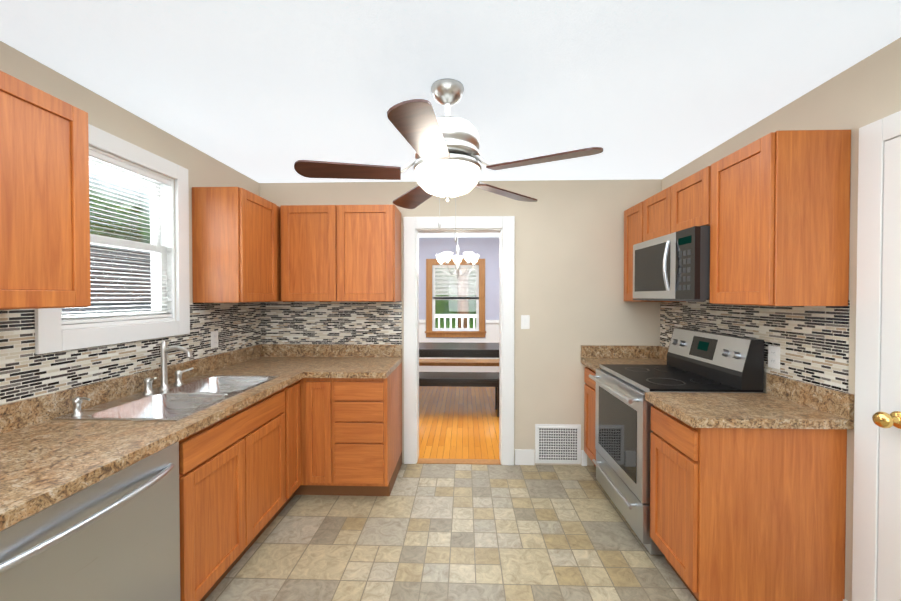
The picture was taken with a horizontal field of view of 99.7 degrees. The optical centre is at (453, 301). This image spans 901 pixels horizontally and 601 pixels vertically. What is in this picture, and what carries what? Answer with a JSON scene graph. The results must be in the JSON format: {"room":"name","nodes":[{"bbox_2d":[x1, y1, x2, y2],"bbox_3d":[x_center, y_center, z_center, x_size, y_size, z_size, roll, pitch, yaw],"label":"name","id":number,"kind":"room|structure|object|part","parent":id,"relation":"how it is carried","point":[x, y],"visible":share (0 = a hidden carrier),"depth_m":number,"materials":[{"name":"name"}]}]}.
{"room":"kitchen","nodes":[
{"label":"kitchen","id":0,"kind":"room"},
{"bbox_2d":[0,41,258,329],"bbox_3d":[-1.793,0.214,0.941,0.140,2.380,4.910,0,1,2],"label":"wall","id":1,"kind":"structure","parent":0,"point":[114,119],"depth_m":2.00,"materials":[{"name":"beige paint"}]},
{"bbox_2d":[0,70,90,309],"bbox_3d":[-1.557,-0.342,0.994,0.322,0.740,0.927,0,1,2],"label":"upper cabinet","id":2,"kind":"object","parent":1,"relation":"attached to","point":[44,210],"visible":1,"depth_m":1.29,"materials":[{"name":"brown wood"}]},
{"bbox_2d":[35,124,189,353],"bbox_3d":[-1.750,-0.306,1.963,0.162,1.030,0.850,0,1,2],"label":"window","id":3,"kind":"structure","parent":1,"relation":"in","point":[53,334],"depth_m":2.10,"materials":[{"name":"white"}]},
{"bbox_3d":[-1.763,-0.308,1.963,0.065,0.815,0.640,0,1,2],"label":"left window sash","id":4,"kind":"part","parent":3,"relation":"part of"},
{"bbox_2d":[61,149,171,323],"bbox_3d":[-1.710,-0.310,1.961,0.030,0.810,0.636,0,1,2],"label":"window blinds","id":5,"kind":"object","parent":3,"relation":"attached to","point":[120,165],"visible":0.62,"depth_m":1.97,"materials":[{"name":"white plastic"}]},
{"bbox_2d":[0,302,260,404],"bbox_3d":[-1.694,0.201,1.748,0.007,0.366,3.010,0,1,2],"label":"wall tile","id":6,"kind":"structure","parent":1,"relation":"attached to","point":[26,372],"depth_m":1.83,"materials":[{"name":"tile"}]},
{"bbox_2d":[211,331,217,348],"bbox_3d":[-1.658,0.265,2.643,0.008,0.115,0.072,0,1,2],"label":"electrical outlet","id":7,"kind":"object","parent":6,"relation":"attached to","point":[214,339],"visible":1,"depth_m":2.64,"materials":[{"name":"white plastic"}]},
{"bbox_2d":[192,187,280,302],"bbox_3d":[-1.499,-0.368,2.833,0.322,0.740,0.807,0,1,2],"label":"upper cabinet","id":8,"kind":"object","parent":1,"relation":"attached to","point":[236,247],"visible":0.96,"depth_m":2.44,"materials":[{"name":"brown wood"}]},
{"bbox_2d":[0,0,900,237],"bbox_3d":[0.044,-1.047,2.401,4.700,0.100,7.980,0,1,2],"label":"ceiling","id":9,"kind":"structure","parent":0,"point":[266,91],"depth_m":1.61,"materials":[{"name":"paint"}]},
{"bbox_2d":[294,78,602,242],"bbox_3d":[-0.052,-0.623,1.729,1.281,0.727,1.275,0,1,2],"label":"ceiling fan","id":10,"kind":"object","parent":9,"relation":"hanging from","point":[446,161],"visible":1,"depth_m":1.64,"materials":[{"name":"silver metal"}]},
{"bbox_2d":[436,233,478,277],"bbox_3d":[0.059,-0.677,5.228,0.600,0.719,0.583,0,1,2],"label":"dining chandelier","id":11,"kind":"object","parent":9,"relation":"hanging from","point":[472,257],"visible":0.94,"depth_m":5.19,"materials":[{"name":"white glass"}]},
{"bbox_2d":[205,386,696,600],"bbox_3d":[0.044,1.422,2.437,4.700,0.081,7.980,0,1,2],"label":"floor","id":12,"kind":"structure","parent":0,"point":[453,532],"depth_m":2.21,"materials":[{"name":"tile"}]},
{"bbox_2d":[0,441,179,600],"bbox_3d":[-1.346,0.968,1.159,0.641,0.854,0.672,0,1,2],"label":"dishwasher","id":13,"kind":"object","parent":12,"relation":"on","point":[115,537],"visible":0.85,"depth_m":1.18,"materials":[{"name":"grey metal"}]},
{"bbox_2d":[68,389,243,468],"bbox_3d":[-1.345,0.579,1.785,0.428,0.190,0.436,0,1,2],"label":"sink","id":14,"kind":"object","parent":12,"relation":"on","point":[220,412],"depth_m":1.81,"materials":[{"name":"silver metal"}]},
{"bbox_2d":[0,417,199,530],"bbox_3d":[-1.385,0.522,0.923,0.634,0.040,1.312,0,1,2],"label":"countertop","id":15,"kind":"structure","parent":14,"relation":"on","point":[43,464],"depth_m":1.24,"materials":[{"name":"brown stone"}]},
{"bbox_2d":[164,373,283,428],"bbox_3d":[-1.331,0.573,2.220,0.428,0.190,0.434,0,1,2],"label":"sink","id":16,"kind":"object","parent":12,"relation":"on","point":[261,390],"depth_m":2.25,"materials":[{"name":"silver metal"}]},
{"bbox_2d":[179,405,295,600],"bbox_3d":[-1.373,1.039,1.989,0.627,0.700,0.973,0,1,2],"label":"base cabinet","id":17,"kind":"object","parent":12,"relation":"on","point":[263,434],"depth_m":1.84,"materials":[{"name":"brown wood"}]},
{"bbox_2d":[280,381,299,494],"bbox_3d":[-1.357,0.951,2.516,0.627,0.860,0.185,0,1,2],"label":"base cabinet","id":18,"kind":"object","parent":12,"relation":"on","point":[289,393],"depth_m":2.55,"materials":[{"name":"brown wood"}]},
{"bbox_2d":[300,377,335,494],"bbox_3d":[-0.935,0.946,2.894,0.232,0.860,0.687,0,1,2],"label":"base cabinet","id":19,"kind":"object","parent":12,"relation":"on","point":[317,477],"depth_m":2.62,"materials":[{"name":"brown wood"}]},
{"bbox_2d":[332,361,401,495],"bbox_3d":[-0.659,0.946,2.915,0.433,0.860,0.627,0,1,2],"label":"base cabinet","id":20,"kind":"object","parent":12,"relation":"on","point":[367,411],"depth_m":2.61,"materials":[{"name":"brown wood"}]},
{"bbox_2d":[200,357,401,384],"bbox_3d":[-1.043,0.495,2.816,1.199,0.040,0.802,0,1,2],"label":"countertop","id":21,"kind":"structure","parent":20,"relation":"on","point":[293,368],"depth_m":2.75,"materials":[{"name":"brown stone"}]},
{"bbox_2d":[417,458,500,464],"bbox_3d":[0.048,1.368,3.251,0.707,0.006,0.090,0,1,2],"label":"threshold","id":22,"kind":"object","parent":12,"relation":"on","point":[460,461],"depth_m":3.24,"materials":[{"name":"brown wood"}]},
{"bbox_2d":[419,372,498,416],"bbox_3d":[-0.047,1.123,4.636,1.340,0.453,0.400,0,1,2],"label":"bench","id":23,"kind":"object","parent":12,"relation":"on","point":[467,379],"visible":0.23,"depth_m":4.49,"materials":[{"name":"black wood"}]},
{"bbox_2d":[419,359,498,365],"bbox_3d":[0.105,1.108,5.672,1.580,0.453,0.340,0,1,2],"label":"bench","id":24,"kind":"object","parent":12,"relation":"on","point":[458,362],"visible":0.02,"depth_m":5.51,"materials":[{"name":"brown wood"}]},
{"bbox_2d":[419,342,498,357],"bbox_3d":[0.111,0.965,5.045,2.030,0.758,0.710,0,1,2],"label":"dining table","id":25,"kind":"object","parent":12,"relation":"on","point":[458,350],"visible":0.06,"depth_m":4.72,"materials":[{"name":"black wood"}]},
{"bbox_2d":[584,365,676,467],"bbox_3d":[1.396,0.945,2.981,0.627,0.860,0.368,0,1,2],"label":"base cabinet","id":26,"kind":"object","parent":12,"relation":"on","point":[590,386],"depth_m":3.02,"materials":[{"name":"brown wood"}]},
{"bbox_2d":[581,357,666,372],"bbox_3d":[1.374,0.493,2.966,0.634,0.040,0.350,0,1,2],"label":"countertop","id":27,"kind":"structure","parent":26,"relation":"on","point":[594,363],"depth_m":3.02,"materials":[{"name":"brown stone"}]},
{"bbox_2d":[589,328,763,554],"bbox_3d":[1.316,0.790,2.414,0.696,1.185,0.751,0,1,2],"label":"range","id":28,"kind":"object","parent":12,"relation":"on","point":[698,361],"visible":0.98,"depth_m":2.25,"materials":[{"name":"silver metal"}]},
{"bbox_2d":[648,401,852,600],"bbox_3d":[1.360,0.961,1.829,0.627,0.860,0.411,0,1,2],"label":"base cabinet","id":29,"kind":"object","parent":12,"relation":"on","point":[747,496],"depth_m":1.63,"materials":[{"name":"brown wood"}]},
{"bbox_2d":[645,393,848,428],"bbox_3d":[1.338,0.509,1.810,0.634,0.040,0.436,0,1,2],"label":"countertop","id":30,"kind":"structure","parent":29,"relation":"on","point":[698,410],"depth_m":1.70,"materials":[{"name":"brown stone"}]},
{"bbox_2d":[419,237,499,338],"bbox_3d":[0.166,0.137,6.337,4.700,2.380,0.140,0,1,2],"label":"wall","id":31,"kind":"structure","parent":0,"point":[487,250],"depth_m":6.25,"materials":[{"name":"purple paint"}]},
{"bbox_2d":[425,259,485,336],"bbox_3d":[0.040,-0.057,6.278,1.010,1.290,0.120,0,1,2],"label":"dining window","id":32,"kind":"structure","parent":31,"relation":"in","point":[432,330],"depth_m":6.26,"materials":[{"name":"brown wood"}]},
{"bbox_2d":[433,265,477,294],"bbox_3d":[0.040,-0.356,6.280,0.750,0.491,0.028,0,1,2],"label":"window blind","id":33,"kind":"object","parent":32,"relation":"attached to","point":[474,270],"visible":0.9,"depth_m":6.28,"materials":[{"name":"white plastic"}]},
{"bbox_2d":[419,320,498,371],"bbox_3d":[0.164,0.813,6.261,4.700,1.030,0.030,0,1,2],"label":"trim","id":34,"kind":"structure","parent":31,"relation":"attached to","point":[492,331],"depth_m":6.26,"materials":[{"name":"white wood"}]},
{"bbox_2d":[259,179,661,464],"bbox_3d":[0.036,0.181,3.270,3.370,2.380,0.140,0,1,2],"label":"wall","id":35,"kind":"structure","parent":0,"point":[569,272],"depth_m":3.17,"materials":[{"name":"beige paint"}]},
{"bbox_2d":[261,301,401,344],"bbox_3d":[-1.039,0.180,3.229,1.211,0.366,0.007,0,1,2],"label":"wall tile","id":36,"kind":"structure","parent":35,"relation":"attached to","point":[376,323],"depth_m":3.23,"materials":[{"name":"tile"}]},
{"bbox_2d":[280,205,400,301],"bbox_3d":[-0.884,-0.371,3.056,0.886,0.740,0.322,0,1,2],"label":"upper cabinet","id":37,"kind":"object","parent":35,"relation":"attached to","point":[340,253],"visible":1,"depth_m":2.90,"materials":[{"name":"brown wood"}]},
{"bbox_2d":[403,216,514,464],"bbox_3d":[0.049,0.330,3.271,0.927,2.082,0.180,0,1,2],"label":"trim","id":38,"kind":"structure","parent":35,"relation":"attached to","point":[414,227],"depth_m":3.18,"materials":[{"name":"white wood"}]},
{"bbox_2d":[521,315,529,328],"bbox_3d":[0.603,0.172,3.175,0.072,0.115,0.014,0,1,2],"label":"light switch","id":39,"kind":"object","parent":35,"relation":"attached to","point":[525,321],"visible":1,"depth_m":3.18,"materials":[{"name":"white plastic"}]},
{"bbox_2d":[535,424,580,463],"bbox_3d":[0.878,1.192,3.179,0.380,0.330,0.014,0,1,2],"label":"air vent","id":40,"kind":"object","parent":35,"relation":"in","point":[558,443],"visible":1,"depth_m":3.18,"materials":[{"name":"white metal"}]},
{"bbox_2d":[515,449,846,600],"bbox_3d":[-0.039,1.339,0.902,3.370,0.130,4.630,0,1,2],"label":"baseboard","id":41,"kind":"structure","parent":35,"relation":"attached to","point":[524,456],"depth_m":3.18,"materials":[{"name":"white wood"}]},
{"bbox_2d":[662,37,900,600],"bbox_3d":[1.716,0.215,0.832,0.140,2.380,4.910,0,1,2],"label":"wall","id":42,"kind":"structure","parent":0,"point":[860,94],"depth_m":1.60,"materials":[{"name":"beige paint"}]},
{"bbox_2d":[624,201,685,301],"bbox_3d":[1.548,-0.370,2.957,0.322,0.740,0.369,0,1,2],"label":"upper cabinet","id":43,"kind":"object","parent":42,"relation":"attached to","point":[633,225],"visible":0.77,"depth_m":2.98,"materials":[{"name":"brown wood"}]},
{"bbox_2d":[643,166,710,241],"bbox_3d":[1.530,-0.573,2.389,0.322,0.318,0.755,0,1,2],"label":"upper cabinet","id":44,"kind":"object","parent":42,"relation":"attached to","point":[683,204],"visible":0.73,"depth_m":2.30,"materials":[{"name":"brown wood"}]},
{"bbox_2d":[633,226,709,301],"bbox_3d":[1.468,-0.207,2.396,0.446,0.404,0.747,0,1,2],"label":"over-the-range microwave","id":45,"kind":"object","parent":44,"relation":"attached to","point":[674,266],"visible":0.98,"depth_m":2.22,"materials":[{"name":"grey metal"}]},
{"bbox_2d":[660,299,849,392],"bbox_3d":[1.690,0.179,2.372,0.007,0.392,1.538,0,1,2],"label":"wall tile","id":46,"kind":"structure","parent":42,"relation":"attached to","point":[812,342],"depth_m":1.89,"materials":[{"name":"tile"}]},
{"bbox_2d":[768,345,779,368],"bbox_3d":[1.670,0.289,1.980,0.008,0.115,0.072,0,1,2],"label":"electrical outlet","id":47,"kind":"object","parent":46,"relation":"attached to","point":[773,356],"visible":1,"depth_m":1.97,"materials":[{"name":"white plastic"}]},
{"bbox_2d":[710,130,850,305],"bbox_3d":[1.512,-0.354,1.805,0.322,0.740,0.410,0,1,2],"label":"upper cabinet","id":48,"kind":"object","parent":42,"relation":"attached to","point":[779,218],"visible":1,"depth_m":1.61,"materials":[{"name":"brown wood"}]},
{"bbox_2d":[852,111,900,600],"bbox_3d":[1.643,0.351,1.091,0.020,2.100,0.940,0,1,2],"label":"door frame","id":49,"kind":"structure","parent":42,"relation":"attached to","point":[874,136],"depth_m":1.51,"materials":[{"name":"white wood"}]},
{"bbox_2d":[872,136,900,600],"bbox_3d":[1.606,0.394,1.093,0.093,1.999,0.754,0,1,2],"label":"door","id":50,"kind":"structure","parent":42,"relation":"in","point":[886,418],"depth_m":1.43,"materials":[{"name":"white wood"}]},
{"label":"outside","id":51,"kind":"structure","parent":0,"visible":0},
{"bbox_2d":[62,167,150,314],"bbox_3d":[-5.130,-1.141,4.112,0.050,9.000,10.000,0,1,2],"label":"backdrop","id":52,"kind":"structure","parent":51,"point":[128,251],"depth_m":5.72,"materials":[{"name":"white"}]},
{"bbox_2d":[435,268,475,327],"bbox_3d":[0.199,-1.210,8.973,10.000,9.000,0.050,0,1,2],"label":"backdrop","id":53,"kind":"structure","parent":51,"point":[452,309],"depth_m":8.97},
{"bbox_2d":[435,268,475,327],"bbox_3d":[0.155,-0.691,7.571,3.800,4.003,2.430,0,1,2],"label":"porch railing","id":54,"kind":"object","parent":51,"point":[464,312],"depth_m":8.54,"materials":[{"name":"white wood"}]}
]}

